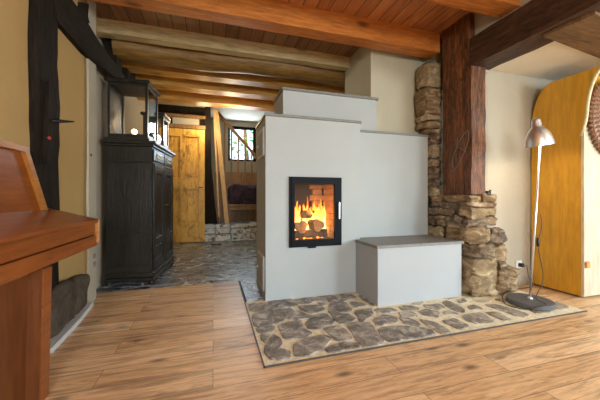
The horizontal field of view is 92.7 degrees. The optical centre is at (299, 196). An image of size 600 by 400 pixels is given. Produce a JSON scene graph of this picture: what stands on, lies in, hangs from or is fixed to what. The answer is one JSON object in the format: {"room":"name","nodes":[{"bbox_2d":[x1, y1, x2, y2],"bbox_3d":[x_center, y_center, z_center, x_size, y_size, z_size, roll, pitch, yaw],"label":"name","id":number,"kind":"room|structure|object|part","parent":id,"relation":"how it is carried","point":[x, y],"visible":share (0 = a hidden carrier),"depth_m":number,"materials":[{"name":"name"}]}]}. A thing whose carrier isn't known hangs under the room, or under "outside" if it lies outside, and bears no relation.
{"room":"traditional dwelling","nodes":[
{"label":"traditional dwelling","id":0,"kind":"room"},
{"bbox_2d":[0,0,86,281],"bbox_3d":[-1.065,-0.550,-0.449,0.211,3.008,6.169,0,0,-17],"label":"wall","id":1,"kind":"structure","parent":0,"point":[14,14],"depth_m":2.08,"materials":[{"name":"paint"}]},
{"bbox_2d":[29,0,73,286],"bbox_3d":[-1.613,-0.660,1.854,0.210,2.589,0.299,0,0,-17],"label":"timber post","id":2,"kind":"object","parent":1,"relation":"attached to","point":[44,26],"visible":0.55,"depth_m":1.81,"materials":[{"name":"black wood"}]},
{"bbox_2d":[50,272,91,338],"bbox_3d":[-1.685,0.756,2.028,0.110,0.330,0.851,0,0,-17],"label":"rock","id":3,"kind":"object","parent":1,"relation":"attached to","point":[70,298],"visible":0.67,"depth_m":2.05,"materials":[{"name":"grey stone"}]},
{"bbox_2d":[50,301,93,353],"bbox_3d":[-1.686,0.932,2.116,0.125,0.035,0.870,0,0,-17],"label":"baseboard","id":4,"kind":"structure","parent":1,"relation":"attached to","point":[71,324],"depth_m":1.99,"materials":[{"name":"white wood"}]},
{"bbox_2d":[77,2,89,22],"bbox_3d":[-1.838,-1.551,2.383,0.090,0.212,0.174,0,0,-17],"label":"stub","id":5,"kind":"object","parent":1,"relation":"attached to","point":[84,8],"visible":0.45,"depth_m":2.37,"materials":[{"name":"black wood"}]},
{"bbox_2d":[55,0,124,77],"bbox_3d":[-1.927,-1.342,2.752,0.055,0.298,1.812,0,0,-17],"label":"diagonal brace","id":6,"kind":"object","parent":1,"relation":"attached to","point":[73,24],"visible":0.72,"depth_m":2.34,"materials":[{"name":"black wood"}]},
{"bbox_2d":[96,36,144,288],"bbox_3d":[-2.684,-0.500,4.598,0.140,3.100,4.440,0,0,-17],"label":"wall","id":7,"kind":"structure","parent":0,"point":[133,119],"depth_m":3.14,"materials":[{"name":"white paint"}]},
{"bbox_2d":[86,0,95,300],"bbox_3d":[-1.970,-0.427,2.547,0.212,2.755,0.180,0,0,-17],"label":"trim","id":8,"kind":"structure","parent":7,"relation":"attached to","point":[91,67],"depth_m":2.55,"materials":[{"name":"white paint"}]},
{"bbox_2d":[105,38,121,70],"bbox_3d":[-2.093,-1.595,3.220,0.090,0.372,0.281,0,0,-17],"label":"stub","id":9,"kind":"object","parent":7,"relation":"attached to","point":[115,59],"visible":0.36,"depth_m":3.14,"materials":[{"name":"black wood"}]},
{"bbox_2d":[122,68,134,78],"bbox_3d":[-2.247,-1.645,3.728,0.090,0.380,0.376,0,0,-17],"label":"stub","id":10,"kind":"object","parent":7,"relation":"attached to","point":[126,73],"visible":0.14,"depth_m":3.57,"materials":[{"name":"black wood"}]},
{"bbox_2d":[158,104,204,134],"bbox_3d":[-2.520,-0.480,6.007,0.995,2.860,0.040,0,0,-17],"label":"wall partition","id":11,"kind":"structure","parent":0,"point":[163,108],"depth_m":6.00,"materials":[{"name":"black wood"}]},
{"bbox_2d":[159,112,205,129],"bbox_3d":[-2.433,-1.565,5.944,0.905,0.290,0.110,0,0,-17],"label":"trim","id":12,"kind":"structure","parent":11,"relation":"attached to","point":[170,125],"depth_m":5.92,"materials":[{"name":"brown wood"}]},
{"bbox_2d":[173,117,198,124],"bbox_3d":[-2.392,-1.577,6.006,0.520,0.145,0.025,0,0,-17],"label":"trim","id":13,"kind":"structure","parent":11,"relation":"attached to","point":[187,121],"depth_m":5.99,"materials":[{"name":"white paint"}]},
{"bbox_2d":[158,102,274,121],"bbox_3d":[-1.243,-1.955,6.233,3.750,0.090,2.150,0,0,-17],"label":"ceiling","id":14,"kind":"structure","parent":0,"point":[228,113],"depth_m":6.54,"materials":[{"name":"paint"}]},
{"bbox_2d":[213,108,219,216],"bbox_3d":[-1.813,-0.830,6.190,0.149,2.528,0.040,0,0,-17],"label":"batten","id":15,"kind":"object","parent":14,"relation":"attached to","point":[213,108],"visible":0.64,"depth_m":6.17,"materials":[{"name":"brown wood"}]},
{"bbox_2d":[211,119,258,220],"bbox_3d":[-1.508,-0.475,7.276,3.850,3.050,0.200,0,0,-17],"label":"wall","id":16,"kind":"structure","parent":0,"point":[231,122],"depth_m":7.08,"materials":[{"name":"paint"}]},
{"bbox_2d":[228,126,255,161],"bbox_3d":[-1.468,-1.335,7.247,0.690,0.870,0.060,0,0,-17],"label":"window","id":17,"kind":"structure","parent":16,"relation":"in","point":[234,127],"depth_m":7.25,"materials":[{"name":"clear glass"}]},
{"bbox_2d":[96,2,441,56],"bbox_3d":[-0.410,-1.830,4.009,4.050,0.040,2.590,0,0,-17],"label":"boards","id":18,"kind":"object","parent":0,"point":[103,10],"depth_m":3.09,"materials":[{"name":"brown wood"}]},
{"bbox_2d":[136,89,274,111],"bbox_3d":[-0.888,-1.740,5.051,3.563,0.345,0.225,0,0,-17],"label":"ceiling beam","id":19,"kind":"structure","parent":18,"relation":"attached to","point":[167,96],"depth_m":4.81,"materials":[{"name":"brown wood"}]},
{"bbox_2d":[135,73,279,100],"bbox_3d":[-0.722,-1.695,4.505,3.564,0.235,0.205,0,0,-17],"label":"ceiling beam","id":20,"kind":"structure","parent":18,"relation":"attached to","point":[159,82],"depth_m":4.24,"materials":[{"name":"brown wood"}]},
{"bbox_2d":[96,17,349,70],"bbox_3d":[-0.732,-1.740,3.336,2.863,0.144,0.116,0,0,-17],"label":"ceiling beam","id":21,"kind":"structure","parent":18,"relation":"attached to","point":[106,28],"depth_m":3.22,"materials":[{"name":"brown wood"}]},
{"bbox_2d":[112,39,344,86],"bbox_3d":[-0.418,-1.705,3.693,3.472,0.324,0.352,0,0,-17],"label":"ceiling beam","id":22,"kind":"structure","parent":18,"relation":"attached to","point":[137,52],"depth_m":3.43,"materials":[{"name":"brown wood"}]},
{"bbox_2d":[121,60,344,93],"bbox_3d":[-0.591,-1.706,4.074,3.563,0.215,0.185,0,0,-17],"label":"ceiling beam","id":23,"kind":"structure","parent":18,"relation":"attached to","point":[133,67],"depth_m":3.91,"materials":[{"name":"brown wood"}]},
{"bbox_2d":[45,239,599,399],"bbox_3d":[1.417,1.000,2.129,6.450,0.100,9.650,0,0,-17],"label":"floor","id":24,"kind":"structure","parent":0,"point":[189,342],"depth_m":1.70,"materials":[{"name":"brown wood"}]},
{"bbox_2d":[0,140,99,399],"bbox_3d":[-1.147,0.338,0.719,0.314,1.225,2.443,0,0,-17],"label":"piano","id":25,"kind":"object","parent":24,"relation":"on","point":[34,236],"visible":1,"depth_m":1.31,"materials":[{"name":"brown wood"}]},
{"bbox_3d":[-1.005,0.610,0.499,0.028,0.600,1.660,0,0,-17],"label":"knee panel","id":26,"kind":"part","parent":25,"relation":"part of","materials":[{"name":"brown wood"}]},
{"bbox_3d":[-1.252,-0.098,0.646,0.070,0.355,2.325,0,0,-17],"label":"trim","id":27,"kind":"part","parent":25,"relation":"part of","materials":[{"name":"brown wood"}]},
{"bbox_3d":[-1.319,0.630,1.303,0.275,0.640,0.060,0,0,-17],"label":"leg","id":28,"kind":"part","parent":25,"relation":"part of","materials":[{"name":"brown wood"}]},
{"bbox_2d":[102,139,175,285],"bbox_3d":[-1.914,0.170,3.525,0.526,1.560,0.960,0,0,-11],"label":"sideboard","id":29,"kind":"object","parent":24,"relation":"on","point":[139,173],"visible":1,"depth_m":3.10,"materials":[{"name":"black wood"}]},
{"bbox_2d":[104,77,160,142],"bbox_3d":[-1.904,-0.945,3.288,0.450,0.670,0.430,0,0,-11],"label":"glass lantern","id":30,"kind":"object","parent":29,"relation":"on","point":[117,88],"visible":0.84,"depth_m":3.19,"materials":[{"name":"black wood"}]},
{"bbox_3d":[-2.054,-0.950,3.079,0.026,0.560,0.026,0,0,-11],"label":"corner post","id":31,"kind":"part","parent":30,"relation":"part of","materials":[{"name":"black wood"}]},
{"bbox_3d":[-2.122,-0.950,3.426,0.026,0.560,0.026,0,0,-11],"label":"corner post","id":32,"kind":"part","parent":30,"relation":"part of","materials":[{"name":"black wood"}]},
{"bbox_3d":[-1.687,-0.950,3.150,0.026,0.560,0.026,0,0,-11],"label":"corner post","id":33,"kind":"part","parent":30,"relation":"part of","materials":[{"name":"black wood"}]},
{"bbox_3d":[-1.754,-0.950,3.497,0.026,0.560,0.026,0,0,-11],"label":"corner post","id":34,"kind":"part","parent":30,"relation":"part of","materials":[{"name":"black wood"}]},
{"bbox_3d":[-1.919,-0.472,3.524,0.475,0.205,0.920,0,0,-11],"label":"moulding","id":35,"kind":"part","parent":29,"relation":"part of","materials":[{"name":"black wood"}]},
{"bbox_2d":[140,111,170,149],"bbox_3d":[-1.878,-0.840,3.735,0.290,0.460,0.290,0,0,-11],"label":"glass lantern","id":36,"kind":"object","parent":29,"relation":"on","point":[163,118],"visible":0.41,"depth_m":3.64,"materials":[{"name":"black wood"}]},
{"bbox_3d":[-1.963,-0.845,3.610,0.026,0.350,0.026,0,0,-11],"label":"corner post","id":37,"kind":"part","parent":36,"relation":"part of","materials":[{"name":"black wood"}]},
{"bbox_3d":[-1.753,-0.845,3.650,0.026,0.350,0.026,0,0,-11],"label":"corner post","id":38,"kind":"part","parent":36,"relation":"part of","materials":[{"name":"black wood"}]},
{"bbox_3d":[-1.659,-0.470,3.361,0.014,0.130,0.400,0,0,-11],"label":"drawer","id":39,"kind":"part","parent":29,"relation":"part of","materials":[{"name":"black wood"}]},
{"bbox_3d":[-1.655,0.220,3.361,0.022,1.160,0.400,0,0,-11],"label":"door","id":40,"kind":"part","parent":29,"relation":"part of","materials":[{"name":"black wood"}]},
{"bbox_3d":[-1.738,-0.470,3.773,0.014,0.130,0.400,0,0,-11],"label":"drawer","id":41,"kind":"part","parent":29,"relation":"part of","materials":[{"name":"black wood"}]},
{"bbox_3d":[-1.734,0.220,3.774,0.022,1.160,0.400,0,0,-11],"label":"door","id":42,"kind":"part","parent":29,"relation":"part of","materials":[{"name":"black wood"}]},
{"bbox_2d":[205,221,256,241],"bbox_3d":[-0.931,0.758,6.848,2.557,0.395,0.935,0,0,-17],"label":"stone step","id":43,"kind":"structure","parent":24,"relation":"on","point":[220,231],"depth_m":6.27,"materials":[{"name":"stone"}]},
{"bbox_2d":[205,107,216,223],"bbox_3d":[-1.899,-0.670,6.112,0.255,2.480,0.080,0,0,-17],"label":"frame post","id":44,"kind":"object","parent":43,"relation":"on","point":[210,210],"visible":0.95,"depth_m":6.06,"materials":[{"name":"black wood"}]},
{"bbox_2d":[159,127,204,242],"bbox_3d":[-2.431,-0.235,5.920,0.875,2.350,0.098,0,0,-17],"label":"door","id":45,"kind":"structure","parent":44,"relation":"attached to","point":[188,165],"depth_m":5.96,"materials":[{"name":"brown wood"}]},
{"bbox_3d":[-2.615,-0.820,5.893,0.278,0.870,0.026,0,0,-17],"label":"panel","id":46,"kind":"part","parent":45,"relation":"part of","materials":[{"name":"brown wood"}]},
{"bbox_3d":[-2.615,0.190,5.893,0.278,0.730,0.026,0,0,-17],"label":"panel","id":47,"kind":"part","parent":45,"relation":"part of","materials":[{"name":"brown wood"}]},
{"bbox_3d":[-2.263,-0.820,6.000,0.278,0.870,0.026,0,0,-17],"label":"panel","id":48,"kind":"part","parent":45,"relation":"part of","materials":[{"name":"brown wood"}]},
{"bbox_3d":[-2.263,0.190,6.000,0.278,0.730,0.026,0,0,-17],"label":"panel","id":49,"kind":"part","parent":45,"relation":"part of","materials":[{"name":"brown wood"}]},
{"bbox_2d":[214,110,228,223],"bbox_3d":[-1.699,-0.643,6.194,0.320,2.462,0.040,0,0,-17],"label":"batten","id":50,"kind":"object","parent":43,"relation":"on","point":[216,114],"visible":1,"depth_m":6.17,"materials":[{"name":"brown wood"}]},
{"bbox_2d":[214,112,256,221],"bbox_3d":[-1.242,-0.759,6.625,1.522,2.658,0.060,0,0,-17],"label":"stair railing","id":51,"kind":"object","parent":43,"relation":"on","point":[231,178],"visible":0.58,"depth_m":6.55,"materials":[{"name":"brown wood"}]},
{"bbox_3d":[-1.242,-1.189,6.625,1.522,1.797,0.060,0,0,-17],"label":"handrail","id":52,"kind":"part","parent":51,"relation":"part of","materials":[{"name":"brown wood"}]},
{"bbox_2d":[227,204,256,222],"bbox_3d":[-1.204,0.367,6.449,0.850,0.415,0.240,0,0,-17],"label":"wooden bench","id":53,"kind":"object","parent":43,"relation":"on","point":[230,206],"visible":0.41,"depth_m":6.29,"materials":[{"name":"brown wood"}]},
{"bbox_3d":[-1.546,0.393,6.266,0.050,0.365,0.050,0,0,-17],"label":"leg","id":54,"kind":"part","parent":53,"relation":"part of","materials":[{"name":"brown wood"}]},
{"bbox_3d":[-1.204,0.225,6.449,0.850,0.130,0.240,0,0,-17],"label":"seat","id":55,"kind":"part","parent":53,"relation":"part of","materials":[{"name":"brown wood"}]},
{"bbox_2d":[228,184,256,203],"bbox_3d":[-1.204,-0.056,6.451,0.824,0.498,0.300,0,0,-17],"label":"folded blanket","id":56,"kind":"object","parent":53,"relation":"on","point":[237,194],"visible":0.69,"depth_m":6.33,"materials":[{"name":"purple fabric"}]},
{"bbox_2d":[238,280,586,367],"bbox_3d":[0.841,0.994,2.804,2.700,0.111,1.725,0,0,-17],"label":"stone hearth","id":57,"kind":"object","parent":24,"relation":"on","point":[286,331],"visible":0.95,"depth_m":2.17,"materials":[{"name":"grey stone"}]},
{"bbox_2d":[256,87,429,300],"bbox_3d":[0.506,-0.060,3.094,1.912,2.020,0.615,0,0,-17],"label":"stove","id":58,"kind":"object","parent":57,"relation":"on","point":[328,147],"visible":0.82,"depth_m":2.82,"materials":[{"name":"white paint"}]},
{"bbox_2d":[295,197,325,229],"bbox_3d":[0.074,0.152,2.956,0.419,0.513,0.230,0,0,-17],"label":"fire","id":59,"kind":"object","parent":58,"relation":"in","point":[320,214],"visible":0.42,"depth_m":2.94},
{"bbox_3d":[0.091,0.425,2.915,0.470,0.030,0.375,0,0,-17],"label":"hearth plate","id":60,"kind":"part","parent":58,"relation":"part of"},
{"bbox_3d":[0.146,0.140,2.733,0.526,0.656,0.055,0,0,-17],"label":"door frame","id":61,"kind":"part","parent":58,"relation":"part of","materials":[{"name":"black metal"}]},
{"bbox_3d":[0.154,0.140,2.707,0.482,0.612,0.021,0,0,-17],"label":"fire door","id":62,"kind":"part","parent":58,"relation":"part of","materials":[{"name":"black metal"}]},
{"bbox_3d":[0.090,0.396,2.932,0.365,0.051,0.261,0,0,-17],"label":"embers","id":63,"kind":"object","parent":58,"relation":"in","visible":0},
{"bbox_2d":[295,221,306,233],"bbox_3d":[-0.004,0.304,2.889,0.130,0.144,0.244,0,0,-7],"label":"log","id":64,"kind":"object","parent":63,"relation":"on","point":[301,226],"visible":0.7,"depth_m":2.77,"materials":[{"name":"brown wood"}]},
{"bbox_2d":[295,229,327,238],"bbox_3d":[0.100,0.364,2.849,0.352,0.088,0.086,0,0,-22],"label":"log","id":65,"kind":"object","parent":63,"relation":"on","point":[310,233],"visible":0.8,"depth_m":2.82,"materials":[{"name":"brown wood"}]},
{"bbox_2d":[307,219,324,231],"bbox_3d":[0.144,0.291,2.935,0.127,0.148,0.243,0,0,-25],"label":"log","id":66,"kind":"object","parent":63,"relation":"on","point":[316,225],"visible":0.73,"depth_m":2.83,"materials":[{"name":"brown wood"}]},
{"bbox_2d":[300,210,314,217],"bbox_3d":[0.086,0.176,2.912,0.085,0.090,0.189,0,0,33],"label":"log","id":67,"kind":"object","parent":66,"relation":"on","point":[304,214],"visible":0.82,"depth_m":2.84,"materials":[{"name":"brown wood"}]},
{"bbox_2d":[355,235,463,306],"bbox_3d":[1.036,0.685,2.830,0.940,0.530,0.513,0,0,-17],"label":"bench","id":68,"kind":"object","parent":57,"relation":"on","point":[390,270],"visible":0.95,"depth_m":2.60,"materials":[{"name":"grey stone"}]},
{"bbox_3d":[1.038,0.432,2.823,0.940,0.025,0.498,0,0,-17],"label":"seat","id":69,"kind":"part","parent":68,"relation":"part of","materials":[{"name":"grey stone"}]},
{"bbox_2d":[428,193,517,296],"bbox_3d":[1.781,0.463,3.024,0.574,1.002,0.742,0,0,-17],"label":"stone pier","id":70,"kind":"object","parent":57,"relation":"on","point":[485,272],"visible":0.79,"depth_m":2.76,"materials":[{"name":"beige stone"}]},
{"bbox_2d":[414,60,442,196],"bbox_3d":[1.470,-0.775,3.269,0.238,1.548,0.229,0,0,-17],"label":"quoins","id":71,"kind":"object","parent":70,"relation":"on","point":[428,100],"visible":0.9,"depth_m":3.19,"materials":[{"name":"brown stone"}]},
{"bbox_2d":[442,13,485,194],"bbox_3d":[1.692,-0.909,2.965,0.205,1.804,0.387,0,0,-17],"label":"post","id":72,"kind":"object","parent":70,"relation":"on","point":[464,85],"visible":0.95,"depth_m":2.87,"materials":[{"name":"brown wood"}]},
{"bbox_2d":[452,130,468,171],"bbox_3d":[1.615,-0.457,2.883,0.006,0.399,0.213,0,0,-17],"label":"ornament","id":73,"kind":"object","parent":72,"relation":"hanging from","point":[467,130],"visible":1,"depth_m":2.89,"materials":[{"name":"black metal"}]},
{"bbox_2d":[502,117,555,310],"bbox_3d":[2.157,0.122,2.705,0.378,1.655,0.880,0,0,39],"label":"floor lamp","id":74,"kind":"object","parent":24,"relation":"on","point":[539,135],"visible":1,"depth_m":2.51,"materials":[{"name":"grey metal"}]},
{"bbox_2d":[536,237,539,246],"bbox_3d":[2.094,0.396,2.516,0.024,0.080,0.024,0,0,6],"label":"switch","id":75,"kind":"object","parent":74,"relation":"attached to","point":[538,238],"depth_m":2.51,"materials":[{"name":"black plastic"}]},
{"bbox_3d":[2.130,-0.570,2.548,0.218,0.269,0.220,0,0,-17],"label":"lamp shade","id":76,"kind":"part","parent":74,"relation":"part of","materials":[{"name":"metal"}]},
{"bbox_2d":[531,66,599,296],"bbox_3d":[3.072,-0.114,2.908,0.979,2.129,0.694,0,0,-17],"label":"tall cabinet","id":77,"kind":"object","parent":24,"relation":"on","point":[568,206],"visible":0.93,"depth_m":2.78,"materials":[{"name":"yellow wood"}]},
{"bbox_2d":[587,83,599,150],"bbox_3d":[3.055,-0.750,2.738,0.820,0.820,0.064,0,0,-17],"label":"basket","id":78,"kind":"object","parent":77,"relation":"attached to","point":[594,107],"visible":1,"depth_m":2.65,"materials":[{"name":"brown wicker"}]},
{"bbox_2d":[280,0,475,38],"bbox_3d":[0.820,-1.830,-0.033,4.050,0.040,5.860,0,0,-17],"label":"ceiling","id":79,"kind":"structure","parent":0,"point":[426,15],"depth_m":2.79,"materials":[{"name":"brown wood"}]},
{"bbox_2d":[89,0,439,58],"bbox_3d":[-0.127,-1.705,2.735,3.451,0.216,0.160,0,0,-17],"label":"ceiling beam","id":80,"kind":"structure","parent":79,"relation":"attached to","point":[277,16],"depth_m":2.72,"materials":[{"name":"orange wood"}]},
{"bbox_2d":[427,0,519,17],"bbox_3d":[0.143,-1.705,1.972,3.521,0.215,0.175,0,0,-17],"label":"ceiling beam","id":81,"kind":"structure","parent":79,"relation":"attached to","point":[495,8],"depth_m":2.39,"materials":[{"name":"orange wood"}]},
{"bbox_2d":[345,43,443,215],"bbox_3d":[1.217,-0.430,3.638,1.054,2.766,0.773,0,0,-17],"label":"wall","id":82,"kind":"structure","parent":0,"point":[390,77],"depth_m":3.33,"materials":[{"name":"beige paint"}]},
{"bbox_2d":[441,0,529,89],"bbox_3d":[2.507,-1.530,0.554,0.180,0.560,6.000,0,0,-17],"label":"wall","id":83,"kind":"structure","parent":0,"point":[482,21],"depth_m":2.76,"materials":[{"name":"white paint"}]},
{"bbox_2d":[469,0,599,70],"bbox_3d":[2.550,-1.410,0.308,0.278,0.296,5.308,0,0,-17],"label":"beam","id":84,"kind":"structure","parent":83,"relation":"attached to","point":[520,32],"depth_m":2.35,"materials":[{"name":"brown wood"}]},
{"bbox_2d":[485,70,553,284],"bbox_3d":[3.049,-0.450,3.385,2.604,2.810,0.210,0,0,-17],"label":"wall","id":85,"kind":"structure","parent":0,"point":[511,99],"depth_m":3.04,"materials":[{"name":"white paint"}]},
{"bbox_2d":[515,260,521,267],"bbox_3d":[2.336,0.720,3.056,0.080,0.080,0.016,0,0,-17],"label":"wall socket","id":86,"kind":"object","parent":85,"relation":"attached to","point":[519,261],"visible":0.78,"depth_m":3.05,"materials":[{"name":"white plastic"}]},
{"bbox_2d":[492,41,599,80],"bbox_3d":[3.862,-1.350,0.705,2.600,0.080,5.500,0,0,-17],"label":"ceiling","id":87,"kind":"structure","parent":0,"point":[554,61],"depth_m":2.81,"materials":[{"name":"white paint"}]},
{"bbox_2d":[543,11,599,57],"bbox_3d":[3.111,-1.280,2.595,2.520,0.060,0.300,0,0,-24],"label":"beam","id":88,"kind":"structure","parent":87,"relation":"attached to","point":[582,34],"depth_m":2.20,"materials":[{"name":"brown wood"}]},
{"label":"outside","id":89,"kind":"structure","parent":0,"visible":0},
{"bbox_2d":[230,130,252,159],"bbox_3d":[-1.833,-1.372,9.790,4.763,4.653,1.386,0,0,-17],"label":"tree","id":90,"kind":"object","parent":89,"point":[244,135],"visible":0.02,"depth_m":9.72,"materials":[{"name":"green plant"}]}
]}

